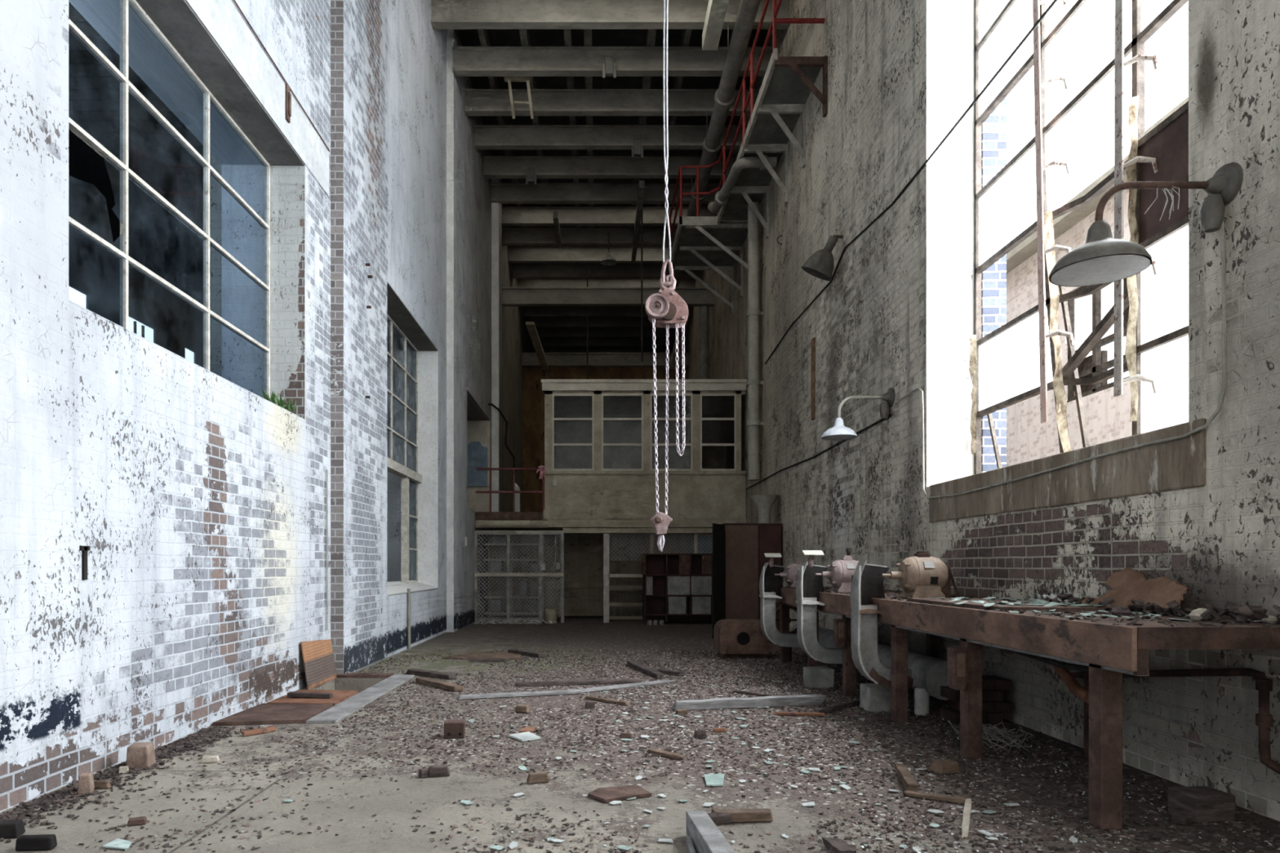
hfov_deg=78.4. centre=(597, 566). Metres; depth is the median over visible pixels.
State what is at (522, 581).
carton
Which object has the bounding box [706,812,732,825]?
lump
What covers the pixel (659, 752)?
plank
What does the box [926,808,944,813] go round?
shard
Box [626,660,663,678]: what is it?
plank
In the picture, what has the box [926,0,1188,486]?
window
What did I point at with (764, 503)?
funnel
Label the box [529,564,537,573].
carton
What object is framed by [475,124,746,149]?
ceiling beam
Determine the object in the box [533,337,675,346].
ceiling beam
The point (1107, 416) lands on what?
wall
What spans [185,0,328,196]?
lintel
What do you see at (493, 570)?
carton
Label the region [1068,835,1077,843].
shard
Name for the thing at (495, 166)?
ceiling beam
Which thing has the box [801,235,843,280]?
lamp
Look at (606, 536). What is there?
post
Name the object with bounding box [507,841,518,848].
shard
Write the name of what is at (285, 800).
shard
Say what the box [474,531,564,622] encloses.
wire cage
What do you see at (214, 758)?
rubble stone
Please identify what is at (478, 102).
ceiling beam
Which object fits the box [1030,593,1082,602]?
film
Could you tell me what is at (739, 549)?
cabinet
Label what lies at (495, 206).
trim
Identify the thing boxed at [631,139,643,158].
clamp
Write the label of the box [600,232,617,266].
pendant lamp
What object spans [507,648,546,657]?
plank
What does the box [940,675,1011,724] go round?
brick plinth
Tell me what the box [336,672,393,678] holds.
pit edge
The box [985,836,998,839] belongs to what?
shard
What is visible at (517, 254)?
ceiling beam
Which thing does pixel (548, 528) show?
floor
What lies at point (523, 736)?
tile
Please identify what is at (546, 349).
ceiling beam
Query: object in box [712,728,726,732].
timber offcut
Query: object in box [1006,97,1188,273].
parapet
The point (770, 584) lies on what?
hood
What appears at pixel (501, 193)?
ceiling beam
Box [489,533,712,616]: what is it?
wall
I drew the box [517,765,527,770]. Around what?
shard
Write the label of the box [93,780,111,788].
timber offcut
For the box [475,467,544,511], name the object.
railing
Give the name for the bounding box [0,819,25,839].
lump
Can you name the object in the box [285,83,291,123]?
wall hook
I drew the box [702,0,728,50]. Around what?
duct
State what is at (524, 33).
ceiling beam
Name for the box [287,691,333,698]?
timber offcut
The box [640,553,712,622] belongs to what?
shelving unit
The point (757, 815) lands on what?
plank
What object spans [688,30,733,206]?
ceiling
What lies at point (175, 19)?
soffit
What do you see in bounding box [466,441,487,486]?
window glass
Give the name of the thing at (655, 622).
tin can
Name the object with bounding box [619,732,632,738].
timber offcut
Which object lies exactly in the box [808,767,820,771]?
shard
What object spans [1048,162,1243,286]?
wall lamp
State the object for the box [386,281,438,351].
soffit
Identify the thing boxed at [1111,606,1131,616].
rubble stone
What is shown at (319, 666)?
board
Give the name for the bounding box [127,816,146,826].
chip
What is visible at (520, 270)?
ceiling beam
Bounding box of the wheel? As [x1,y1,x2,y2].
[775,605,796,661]
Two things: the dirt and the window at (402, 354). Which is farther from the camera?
the window at (402, 354)
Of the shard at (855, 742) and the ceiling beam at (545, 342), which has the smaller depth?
the shard at (855, 742)
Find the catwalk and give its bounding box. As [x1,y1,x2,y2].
[668,0,827,314]
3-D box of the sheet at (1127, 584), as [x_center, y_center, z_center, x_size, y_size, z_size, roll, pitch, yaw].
[2.957,0.123,4.344,0.194,0.236,0.905,0,0,0]
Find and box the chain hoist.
[644,0,688,551]
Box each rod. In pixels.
[586,268,588,379]
[640,208,642,361]
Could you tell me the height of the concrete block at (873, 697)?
0.200 m
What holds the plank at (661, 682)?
on the floor at (569, 792)
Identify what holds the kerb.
on the floor at (569, 792)
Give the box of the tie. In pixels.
[1144,186,1179,220]
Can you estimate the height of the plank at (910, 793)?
0.021 m
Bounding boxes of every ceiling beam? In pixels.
[431,0,790,29]
[453,46,772,76]
[464,88,759,115]
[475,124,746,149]
[477,29,528,227]
[483,155,736,178]
[490,182,722,204]
[501,206,717,226]
[501,287,715,306]
[502,227,676,245]
[507,245,672,262]
[512,262,700,279]
[516,279,695,287]
[519,29,554,227]
[521,352,688,367]
[524,306,648,317]
[527,317,660,328]
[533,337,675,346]
[536,328,675,337]
[542,346,672,352]
[564,29,581,227]
[583,29,594,227]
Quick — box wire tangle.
[947,720,1033,752]
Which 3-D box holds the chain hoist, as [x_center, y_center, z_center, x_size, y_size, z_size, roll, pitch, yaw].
[0.567,-4.413,6.465,0.363,8.574,0.250,0,0,0]
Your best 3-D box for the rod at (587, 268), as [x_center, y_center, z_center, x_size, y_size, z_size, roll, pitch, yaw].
[-0.274,-6.480,21.000,0.040,3.017,0.035,0,0,0]
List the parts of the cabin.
window sash, window sash, cornice, wall panel, window sash, window sash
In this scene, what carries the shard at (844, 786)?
on the floor at (569, 792)
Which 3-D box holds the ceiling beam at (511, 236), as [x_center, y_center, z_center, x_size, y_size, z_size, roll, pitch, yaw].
[0.265,-8.910,21.140,5.626,0.420,0.170,0,0,0]
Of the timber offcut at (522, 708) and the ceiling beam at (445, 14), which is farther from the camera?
the ceiling beam at (445, 14)
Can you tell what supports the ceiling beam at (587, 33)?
attached to the wall
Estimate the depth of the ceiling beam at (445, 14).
12.56 m
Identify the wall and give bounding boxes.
[0,0,535,812]
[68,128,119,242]
[466,420,489,511]
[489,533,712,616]
[522,367,688,512]
[672,0,1279,821]
[1006,189,1132,466]
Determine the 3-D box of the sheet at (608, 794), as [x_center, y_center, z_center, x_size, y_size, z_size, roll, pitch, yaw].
[0.100,1.137,3.941,0.291,0.015,0.191,0,0,-25]
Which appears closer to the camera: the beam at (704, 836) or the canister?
the beam at (704, 836)
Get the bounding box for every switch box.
[464,537,467,546]
[833,618,845,647]
[947,646,968,689]
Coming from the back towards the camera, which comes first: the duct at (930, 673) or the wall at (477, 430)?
the wall at (477, 430)
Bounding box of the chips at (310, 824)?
[62,649,1279,852]
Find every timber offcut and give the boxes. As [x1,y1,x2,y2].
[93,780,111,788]
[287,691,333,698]
[417,768,429,777]
[427,764,449,777]
[515,704,530,713]
[526,772,549,783]
[585,700,595,708]
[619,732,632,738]
[675,709,687,715]
[693,729,706,738]
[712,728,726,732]
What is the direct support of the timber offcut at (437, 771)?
on the floor at (569, 792)
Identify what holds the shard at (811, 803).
on the floor at (569, 792)
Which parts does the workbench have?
leg, leg, leg, leg, leg, under rail, leg, plate, leg, leg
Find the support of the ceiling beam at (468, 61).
attached to the wall at (198, 501)
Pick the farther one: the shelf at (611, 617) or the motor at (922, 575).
the shelf at (611, 617)
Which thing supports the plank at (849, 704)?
on the floor at (569, 792)
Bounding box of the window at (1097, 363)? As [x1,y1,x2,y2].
[1066,278,1129,402]
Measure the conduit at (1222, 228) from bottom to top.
1.150 m
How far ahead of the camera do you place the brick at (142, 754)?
4.45 m
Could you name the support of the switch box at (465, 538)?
attached to the wall at (198, 501)
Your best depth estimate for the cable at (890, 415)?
10.69 m
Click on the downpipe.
(753, 313)
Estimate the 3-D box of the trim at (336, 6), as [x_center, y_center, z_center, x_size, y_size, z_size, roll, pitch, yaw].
[-2.733,-4.300,8.221,0.132,10.900,0.010,0,0,0]
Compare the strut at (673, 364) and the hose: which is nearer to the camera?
the hose
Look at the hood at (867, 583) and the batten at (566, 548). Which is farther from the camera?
the batten at (566, 548)
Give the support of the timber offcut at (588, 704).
on the floor at (569, 792)
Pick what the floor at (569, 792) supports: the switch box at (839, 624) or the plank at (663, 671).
the plank at (663, 671)
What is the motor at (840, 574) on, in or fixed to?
on the workbench
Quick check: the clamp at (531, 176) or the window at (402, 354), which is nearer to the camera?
the window at (402, 354)
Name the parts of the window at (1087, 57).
board panel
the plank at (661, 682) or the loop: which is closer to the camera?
the plank at (661, 682)
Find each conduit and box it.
[326,469,328,630]
[893,220,1226,498]
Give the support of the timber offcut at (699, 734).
on the floor at (569, 792)
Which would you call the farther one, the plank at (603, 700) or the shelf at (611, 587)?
the shelf at (611, 587)
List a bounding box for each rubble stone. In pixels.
[118,765,128,773]
[200,755,219,763]
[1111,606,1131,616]
[1188,608,1214,620]
[1262,615,1276,623]
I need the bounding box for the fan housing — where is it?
[713,619,775,658]
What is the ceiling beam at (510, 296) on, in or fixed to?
attached to the wall at (198, 501)
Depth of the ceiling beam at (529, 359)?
26.45 m
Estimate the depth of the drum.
15.97 m
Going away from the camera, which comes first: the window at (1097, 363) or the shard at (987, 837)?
the shard at (987, 837)
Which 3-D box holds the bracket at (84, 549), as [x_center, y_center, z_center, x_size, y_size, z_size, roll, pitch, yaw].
[-2.794,-0.022,4.270,0.012,0.185,0.070,0,0,0]
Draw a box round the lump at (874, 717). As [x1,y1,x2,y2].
[864,713,885,721]
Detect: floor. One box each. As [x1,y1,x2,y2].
[0,616,1279,852]
[485,512,712,530]
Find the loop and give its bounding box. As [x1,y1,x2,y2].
[777,211,785,244]
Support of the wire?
attached to the lintel
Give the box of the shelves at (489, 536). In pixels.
[484,535,538,617]
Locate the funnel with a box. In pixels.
[749,494,778,523]
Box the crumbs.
[80,649,1279,852]
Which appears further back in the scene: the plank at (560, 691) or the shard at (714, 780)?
the plank at (560, 691)
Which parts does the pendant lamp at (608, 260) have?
lamp shade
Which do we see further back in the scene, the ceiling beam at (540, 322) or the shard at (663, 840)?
the ceiling beam at (540, 322)
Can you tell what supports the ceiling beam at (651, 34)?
attached to the wall
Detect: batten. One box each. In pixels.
[564,546,603,551]
[564,582,603,587]
[810,337,815,420]
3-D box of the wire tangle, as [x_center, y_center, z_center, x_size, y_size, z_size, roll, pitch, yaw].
[2.523,1.080,4.994,0.474,0.106,0.612,0,0,0]
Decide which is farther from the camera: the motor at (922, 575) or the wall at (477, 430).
the wall at (477, 430)
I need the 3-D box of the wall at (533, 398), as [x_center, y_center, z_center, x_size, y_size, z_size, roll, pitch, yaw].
[0.265,-2.815,26.700,5.630,7.930,0.200,0,0,0]
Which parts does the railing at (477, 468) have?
post, rail, post, post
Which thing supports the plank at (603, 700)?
on the floor at (569, 792)
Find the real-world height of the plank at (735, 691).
0.021 m
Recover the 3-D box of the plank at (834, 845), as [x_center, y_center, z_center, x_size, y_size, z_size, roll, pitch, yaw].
[0.976,1.130,3.168,0.074,0.031,0.172,0,0,-9]
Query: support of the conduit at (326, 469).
attached to the wall at (198, 501)
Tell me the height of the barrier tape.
0.290 m
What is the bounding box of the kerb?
[306,675,413,723]
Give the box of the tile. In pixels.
[508,726,540,741]
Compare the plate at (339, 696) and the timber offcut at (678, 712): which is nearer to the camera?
the timber offcut at (678, 712)
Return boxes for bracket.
[79,546,89,579]
[503,45,533,118]
[941,564,959,596]
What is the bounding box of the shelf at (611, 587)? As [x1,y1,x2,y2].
[608,585,642,590]
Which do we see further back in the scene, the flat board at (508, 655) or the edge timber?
the edge timber
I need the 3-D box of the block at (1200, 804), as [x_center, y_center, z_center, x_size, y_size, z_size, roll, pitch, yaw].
[2.720,1.088,3.589,0.314,0.120,0.176,0,0,-12]
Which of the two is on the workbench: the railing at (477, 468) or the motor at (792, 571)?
the motor at (792, 571)
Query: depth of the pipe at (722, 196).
13.26 m
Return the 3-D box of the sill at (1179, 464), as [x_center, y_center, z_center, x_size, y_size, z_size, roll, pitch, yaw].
[3.455,-0.583,5.660,0.790,0.345,3.380,0,0,0]
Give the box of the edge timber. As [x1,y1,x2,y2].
[475,511,542,519]
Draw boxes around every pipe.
[407,588,410,649]
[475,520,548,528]
[668,0,760,287]
[698,305,708,379]
[707,154,777,213]
[1057,667,1279,774]
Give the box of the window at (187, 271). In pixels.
[68,0,305,419]
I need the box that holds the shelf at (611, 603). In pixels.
[608,601,642,606]
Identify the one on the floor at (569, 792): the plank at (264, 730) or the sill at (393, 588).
the plank at (264, 730)
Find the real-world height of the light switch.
0.132 m
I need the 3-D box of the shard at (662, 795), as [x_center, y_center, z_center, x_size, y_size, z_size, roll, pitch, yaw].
[0.324,1.142,3.916,0.040,0.009,0.043,0,0,-37]
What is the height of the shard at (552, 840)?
0.007 m
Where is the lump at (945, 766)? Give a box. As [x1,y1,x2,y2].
[929,759,960,774]
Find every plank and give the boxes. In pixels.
[240,725,276,736]
[405,668,456,679]
[415,676,462,691]
[457,689,582,699]
[469,658,506,662]
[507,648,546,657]
[514,678,640,686]
[577,680,675,693]
[584,695,630,705]
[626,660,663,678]
[646,747,684,759]
[657,669,684,675]
[671,693,826,711]
[711,808,773,822]
[730,690,773,696]
[773,711,825,715]
[817,698,859,713]
[821,836,856,852]
[894,762,918,791]
[903,790,965,804]
[961,798,971,837]
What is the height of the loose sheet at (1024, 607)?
0.020 m
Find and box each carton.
[490,560,503,573]
[490,599,502,612]
[519,580,528,595]
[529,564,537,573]
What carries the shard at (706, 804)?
on the floor at (569, 792)
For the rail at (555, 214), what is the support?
hanging from the ceiling beam at (510, 215)
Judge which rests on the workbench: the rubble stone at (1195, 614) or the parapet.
the rubble stone at (1195, 614)
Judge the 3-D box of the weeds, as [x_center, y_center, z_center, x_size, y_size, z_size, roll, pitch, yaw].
[-2.941,-1.545,7.278,0.224,0.151,0.438,0,0,0]
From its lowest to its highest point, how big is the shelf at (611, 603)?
0.080 m
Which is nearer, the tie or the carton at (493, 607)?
the tie
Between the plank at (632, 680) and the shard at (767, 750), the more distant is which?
the plank at (632, 680)
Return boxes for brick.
[77,772,94,794]
[125,742,155,769]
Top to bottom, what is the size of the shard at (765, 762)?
0.009 m
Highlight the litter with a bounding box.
[930,596,1262,622]
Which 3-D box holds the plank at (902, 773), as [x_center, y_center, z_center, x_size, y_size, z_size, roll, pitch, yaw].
[1.637,1.120,4.174,0.054,0.052,0.443,0,0,12]
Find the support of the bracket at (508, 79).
hanging from the ceiling beam at (524, 33)
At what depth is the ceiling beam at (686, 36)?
14.82 m
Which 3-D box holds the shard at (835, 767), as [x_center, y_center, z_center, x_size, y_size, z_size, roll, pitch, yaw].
[1.360,1.142,4.446,0.038,0.009,0.039,0,0,4]
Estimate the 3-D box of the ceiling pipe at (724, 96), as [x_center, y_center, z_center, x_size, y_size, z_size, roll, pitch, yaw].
[2.240,-8.412,14.500,0.345,0.575,19.000,0,0,0]
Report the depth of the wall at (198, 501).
5.70 m
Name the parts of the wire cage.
post, post, rail, rail, rail, post, lock plate, door, lock plate, post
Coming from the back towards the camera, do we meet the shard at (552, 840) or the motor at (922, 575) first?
the motor at (922, 575)
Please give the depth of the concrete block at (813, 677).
7.43 m
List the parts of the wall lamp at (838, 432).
lamp shade, arm, wall plate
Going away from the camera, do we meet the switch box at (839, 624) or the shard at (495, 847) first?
the shard at (495, 847)
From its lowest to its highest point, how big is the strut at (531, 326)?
0.264 m
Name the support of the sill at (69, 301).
attached to the wall at (198, 501)
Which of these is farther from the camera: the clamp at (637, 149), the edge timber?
the edge timber
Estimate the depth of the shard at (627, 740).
5.17 m
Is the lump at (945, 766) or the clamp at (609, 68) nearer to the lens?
the lump at (945, 766)
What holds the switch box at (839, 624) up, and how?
attached to the workbench
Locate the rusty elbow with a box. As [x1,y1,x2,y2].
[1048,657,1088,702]
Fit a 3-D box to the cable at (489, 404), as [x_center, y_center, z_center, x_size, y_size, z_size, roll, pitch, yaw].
[-2.371,-2.600,18.932,0.417,2.391,2.200,0,0,22]
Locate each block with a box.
[444,720,465,738]
[803,666,834,688]
[859,683,891,712]
[1167,786,1235,825]
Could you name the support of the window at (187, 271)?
in the wall at (198, 501)
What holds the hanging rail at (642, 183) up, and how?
hanging from the ceiling beam at (510, 215)
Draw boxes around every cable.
[488,403,515,511]
[745,413,892,489]
[764,0,1057,364]
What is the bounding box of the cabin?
[541,379,746,519]
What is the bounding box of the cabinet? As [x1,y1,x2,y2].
[712,523,782,638]
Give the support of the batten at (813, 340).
attached to the wall at (1220, 540)
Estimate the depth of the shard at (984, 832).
3.36 m
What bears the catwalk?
attached to the wall at (1220, 540)
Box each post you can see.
[603,533,608,622]
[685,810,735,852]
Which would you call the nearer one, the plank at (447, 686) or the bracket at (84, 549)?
the bracket at (84, 549)
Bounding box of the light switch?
[552,479,556,485]
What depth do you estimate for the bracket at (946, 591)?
6.35 m
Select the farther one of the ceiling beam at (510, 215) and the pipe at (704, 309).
the pipe at (704, 309)
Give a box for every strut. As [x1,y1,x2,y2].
[525,321,548,368]
[670,320,687,368]
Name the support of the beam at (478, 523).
on the trim at (552, 522)
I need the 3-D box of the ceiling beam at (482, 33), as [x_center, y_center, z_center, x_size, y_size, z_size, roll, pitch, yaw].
[-2.000,-9.310,15.150,0.100,0.320,35.500,0,0,0]
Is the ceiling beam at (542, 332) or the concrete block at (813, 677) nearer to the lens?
the concrete block at (813, 677)
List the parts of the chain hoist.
load chain, plate, load chain, plate, hand chain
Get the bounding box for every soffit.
[135,0,304,165]
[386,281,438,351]
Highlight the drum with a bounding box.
[543,608,557,623]
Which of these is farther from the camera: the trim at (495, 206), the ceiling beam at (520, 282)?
the ceiling beam at (520, 282)
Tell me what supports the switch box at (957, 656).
attached to the workbench
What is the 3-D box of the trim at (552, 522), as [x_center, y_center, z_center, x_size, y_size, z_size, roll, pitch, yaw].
[0.279,-0.833,16.195,5.593,0.317,0.110,0,0,0]
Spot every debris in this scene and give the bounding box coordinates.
[59,649,1279,852]
[471,619,556,624]
[784,586,1279,626]
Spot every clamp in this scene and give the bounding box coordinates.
[525,168,536,184]
[602,56,616,78]
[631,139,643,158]
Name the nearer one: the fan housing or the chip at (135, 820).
the chip at (135, 820)
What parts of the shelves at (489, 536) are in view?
shelf, shelf, shelf, shelf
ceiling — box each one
[457,29,767,227]
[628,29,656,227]
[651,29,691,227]
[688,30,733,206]
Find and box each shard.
[283,799,293,801]
[459,800,471,803]
[488,844,503,850]
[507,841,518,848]
[512,792,524,796]
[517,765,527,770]
[550,839,564,842]
[608,800,622,804]
[617,844,631,850]
[621,738,632,741]
[635,775,642,780]
[640,734,649,737]
[656,793,666,797]
[657,838,672,842]
[702,802,715,806]
[703,773,724,786]
[763,748,773,752]
[763,760,772,764]
[800,768,810,773]
[801,801,815,806]
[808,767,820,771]
[834,766,840,769]
[839,784,851,790]
[848,741,859,743]
[912,846,919,851]
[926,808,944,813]
[928,823,939,827]
[977,830,993,836]
[982,809,996,813]
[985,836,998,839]
[1003,803,1019,806]
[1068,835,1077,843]
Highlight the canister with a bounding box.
[914,687,929,715]
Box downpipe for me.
[746,201,763,480]
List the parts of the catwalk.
post, post, post, deck plate, post, deck plate, post, post, deck plate, post, deck plate, deck plate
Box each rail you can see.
[552,211,561,247]
[631,180,644,261]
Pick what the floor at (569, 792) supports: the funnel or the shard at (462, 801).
the shard at (462, 801)
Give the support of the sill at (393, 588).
attached to the wall at (198, 501)
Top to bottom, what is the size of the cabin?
2.870 m
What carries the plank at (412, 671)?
on the floor at (569, 792)
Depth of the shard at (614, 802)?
3.80 m
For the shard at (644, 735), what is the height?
0.012 m
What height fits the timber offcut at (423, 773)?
0.042 m
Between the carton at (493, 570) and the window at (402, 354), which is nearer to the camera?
the window at (402, 354)
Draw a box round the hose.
[999,648,1088,672]
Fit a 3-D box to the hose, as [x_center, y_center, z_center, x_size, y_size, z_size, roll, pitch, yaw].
[2.471,0.490,4.555,0.273,0.152,1.913,0,0,-3]
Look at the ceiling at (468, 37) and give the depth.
15.81 m
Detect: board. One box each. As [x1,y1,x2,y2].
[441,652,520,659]
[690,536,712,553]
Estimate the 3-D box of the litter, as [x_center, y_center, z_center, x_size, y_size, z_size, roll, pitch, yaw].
[2.600,0.230,4.652,0.881,0.050,2.469,0,0,0]
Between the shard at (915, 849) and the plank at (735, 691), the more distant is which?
the plank at (735, 691)
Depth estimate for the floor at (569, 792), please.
4.18 m
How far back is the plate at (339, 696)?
6.71 m
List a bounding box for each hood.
[759,553,799,647]
[795,550,842,664]
[849,560,913,688]
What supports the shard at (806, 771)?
on the floor at (569, 792)
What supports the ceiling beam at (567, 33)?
attached to the wall
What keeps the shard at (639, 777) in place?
on the floor at (569, 792)
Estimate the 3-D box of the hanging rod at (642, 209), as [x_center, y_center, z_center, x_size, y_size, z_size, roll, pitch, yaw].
[1.070,-7.034,19.000,0.044,4.110,0.038,0,0,0]
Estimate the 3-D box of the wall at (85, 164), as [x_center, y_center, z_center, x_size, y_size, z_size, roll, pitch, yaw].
[-6.450,-3.000,12.250,5.700,8.900,19.900,0,0,0]
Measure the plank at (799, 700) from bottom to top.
0.078 m
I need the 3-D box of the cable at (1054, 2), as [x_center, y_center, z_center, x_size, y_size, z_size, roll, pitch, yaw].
[3.068,-3.841,9.626,0.021,0.256,9.439,0,0,0]
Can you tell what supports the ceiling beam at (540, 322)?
attached to the wall at (198, 501)
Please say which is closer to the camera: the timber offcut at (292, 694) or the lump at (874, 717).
the lump at (874, 717)
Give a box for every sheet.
[587,785,651,802]
[907,598,1105,611]
[1071,568,1187,608]
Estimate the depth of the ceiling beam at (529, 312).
27.19 m
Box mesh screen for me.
[608,533,712,577]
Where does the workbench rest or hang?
on the floor at (569, 792)
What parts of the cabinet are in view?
door, panel, door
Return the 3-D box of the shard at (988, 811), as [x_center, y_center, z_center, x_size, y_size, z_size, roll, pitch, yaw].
[1.825,1.142,3.659,0.063,0.010,0.051,0,0,-23]
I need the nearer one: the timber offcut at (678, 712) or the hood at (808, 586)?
the timber offcut at (678, 712)
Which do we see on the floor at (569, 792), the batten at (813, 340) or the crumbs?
the crumbs
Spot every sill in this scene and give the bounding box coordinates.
[68,299,305,420]
[386,581,439,595]
[928,417,1205,522]
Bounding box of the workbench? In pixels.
[775,586,1279,830]
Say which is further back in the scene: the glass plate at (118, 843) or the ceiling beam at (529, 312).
the ceiling beam at (529, 312)
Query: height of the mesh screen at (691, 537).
1.816 m
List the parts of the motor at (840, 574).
knob cap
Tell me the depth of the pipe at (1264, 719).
3.53 m
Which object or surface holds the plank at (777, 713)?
on the floor at (569, 792)
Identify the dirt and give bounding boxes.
[0,666,1279,852]
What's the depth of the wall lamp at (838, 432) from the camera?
8.19 m
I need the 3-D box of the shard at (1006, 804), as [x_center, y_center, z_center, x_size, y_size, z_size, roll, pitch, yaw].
[1.989,1.142,3.769,0.062,0.011,0.034,0,0,13]
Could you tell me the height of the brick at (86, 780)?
0.102 m
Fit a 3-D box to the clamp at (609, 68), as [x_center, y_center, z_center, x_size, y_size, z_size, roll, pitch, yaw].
[0.200,-8.651,13.580,0.240,0.360,0.060,0,0,0]
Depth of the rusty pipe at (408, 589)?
10.93 m
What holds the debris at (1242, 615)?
on the workbench
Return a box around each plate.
[102,838,132,849]
[213,702,333,725]
[267,689,358,706]
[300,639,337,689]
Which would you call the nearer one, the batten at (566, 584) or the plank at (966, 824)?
the plank at (966, 824)
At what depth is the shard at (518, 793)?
3.93 m
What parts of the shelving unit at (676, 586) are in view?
door, panel, door, door, door, door, door, door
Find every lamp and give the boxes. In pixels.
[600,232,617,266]
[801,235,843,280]
[821,387,895,439]
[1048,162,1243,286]
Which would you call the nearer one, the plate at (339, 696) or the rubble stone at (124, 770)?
the rubble stone at (124, 770)
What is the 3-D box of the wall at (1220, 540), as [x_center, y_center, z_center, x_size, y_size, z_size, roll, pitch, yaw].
[3.440,-4.300,15.200,0.720,10.900,35.600,0,0,0]
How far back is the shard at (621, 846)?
3.18 m
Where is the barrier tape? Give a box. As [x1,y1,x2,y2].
[536,465,546,479]
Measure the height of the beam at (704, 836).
0.144 m
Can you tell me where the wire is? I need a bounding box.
[232,0,329,151]
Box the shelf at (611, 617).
[608,615,642,619]
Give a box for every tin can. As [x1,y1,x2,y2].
[646,620,652,625]
[652,620,657,625]
[658,619,664,625]
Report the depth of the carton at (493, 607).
17.35 m
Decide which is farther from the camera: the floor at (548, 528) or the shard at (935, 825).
the floor at (548, 528)
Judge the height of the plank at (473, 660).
0.031 m
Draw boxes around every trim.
[330,0,343,675]
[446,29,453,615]
[475,519,746,533]
[491,178,498,511]
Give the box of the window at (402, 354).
[386,314,438,587]
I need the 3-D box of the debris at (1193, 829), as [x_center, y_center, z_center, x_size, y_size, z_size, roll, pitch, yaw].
[0.154,1.146,6.700,5.541,0.025,8.240,0,0,0]
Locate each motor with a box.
[774,560,802,587]
[815,547,858,591]
[881,551,948,598]
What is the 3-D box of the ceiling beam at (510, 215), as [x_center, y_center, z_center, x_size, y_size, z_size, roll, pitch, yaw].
[0.265,-8.910,19.920,5.626,0.420,0.170,0,0,0]
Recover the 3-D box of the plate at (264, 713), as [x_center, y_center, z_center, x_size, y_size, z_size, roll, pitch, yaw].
[-2.465,1.134,6.060,0.630,0.024,0.800,0,0,0]
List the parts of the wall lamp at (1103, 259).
lamp shade, arm, wall plate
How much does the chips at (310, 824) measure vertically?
0.023 m
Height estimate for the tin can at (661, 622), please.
0.100 m
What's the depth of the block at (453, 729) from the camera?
5.24 m
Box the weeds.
[261,389,296,411]
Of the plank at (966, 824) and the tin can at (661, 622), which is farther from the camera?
the tin can at (661, 622)
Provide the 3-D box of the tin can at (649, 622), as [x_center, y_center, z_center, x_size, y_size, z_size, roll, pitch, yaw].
[1.028,1.100,15.550,0.110,0.100,0.110,0,0,0]
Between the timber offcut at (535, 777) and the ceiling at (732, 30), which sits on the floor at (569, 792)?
the timber offcut at (535, 777)
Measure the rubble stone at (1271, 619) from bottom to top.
0.034 m
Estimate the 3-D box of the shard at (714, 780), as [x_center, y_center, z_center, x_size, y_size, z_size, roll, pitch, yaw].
[0.632,1.141,4.202,0.113,0.008,0.221,0,0,4]
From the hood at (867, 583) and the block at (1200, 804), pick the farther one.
the hood at (867, 583)
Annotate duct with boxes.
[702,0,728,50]
[791,624,948,700]
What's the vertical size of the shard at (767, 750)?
0.007 m
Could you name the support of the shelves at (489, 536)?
on the floor at (569, 792)

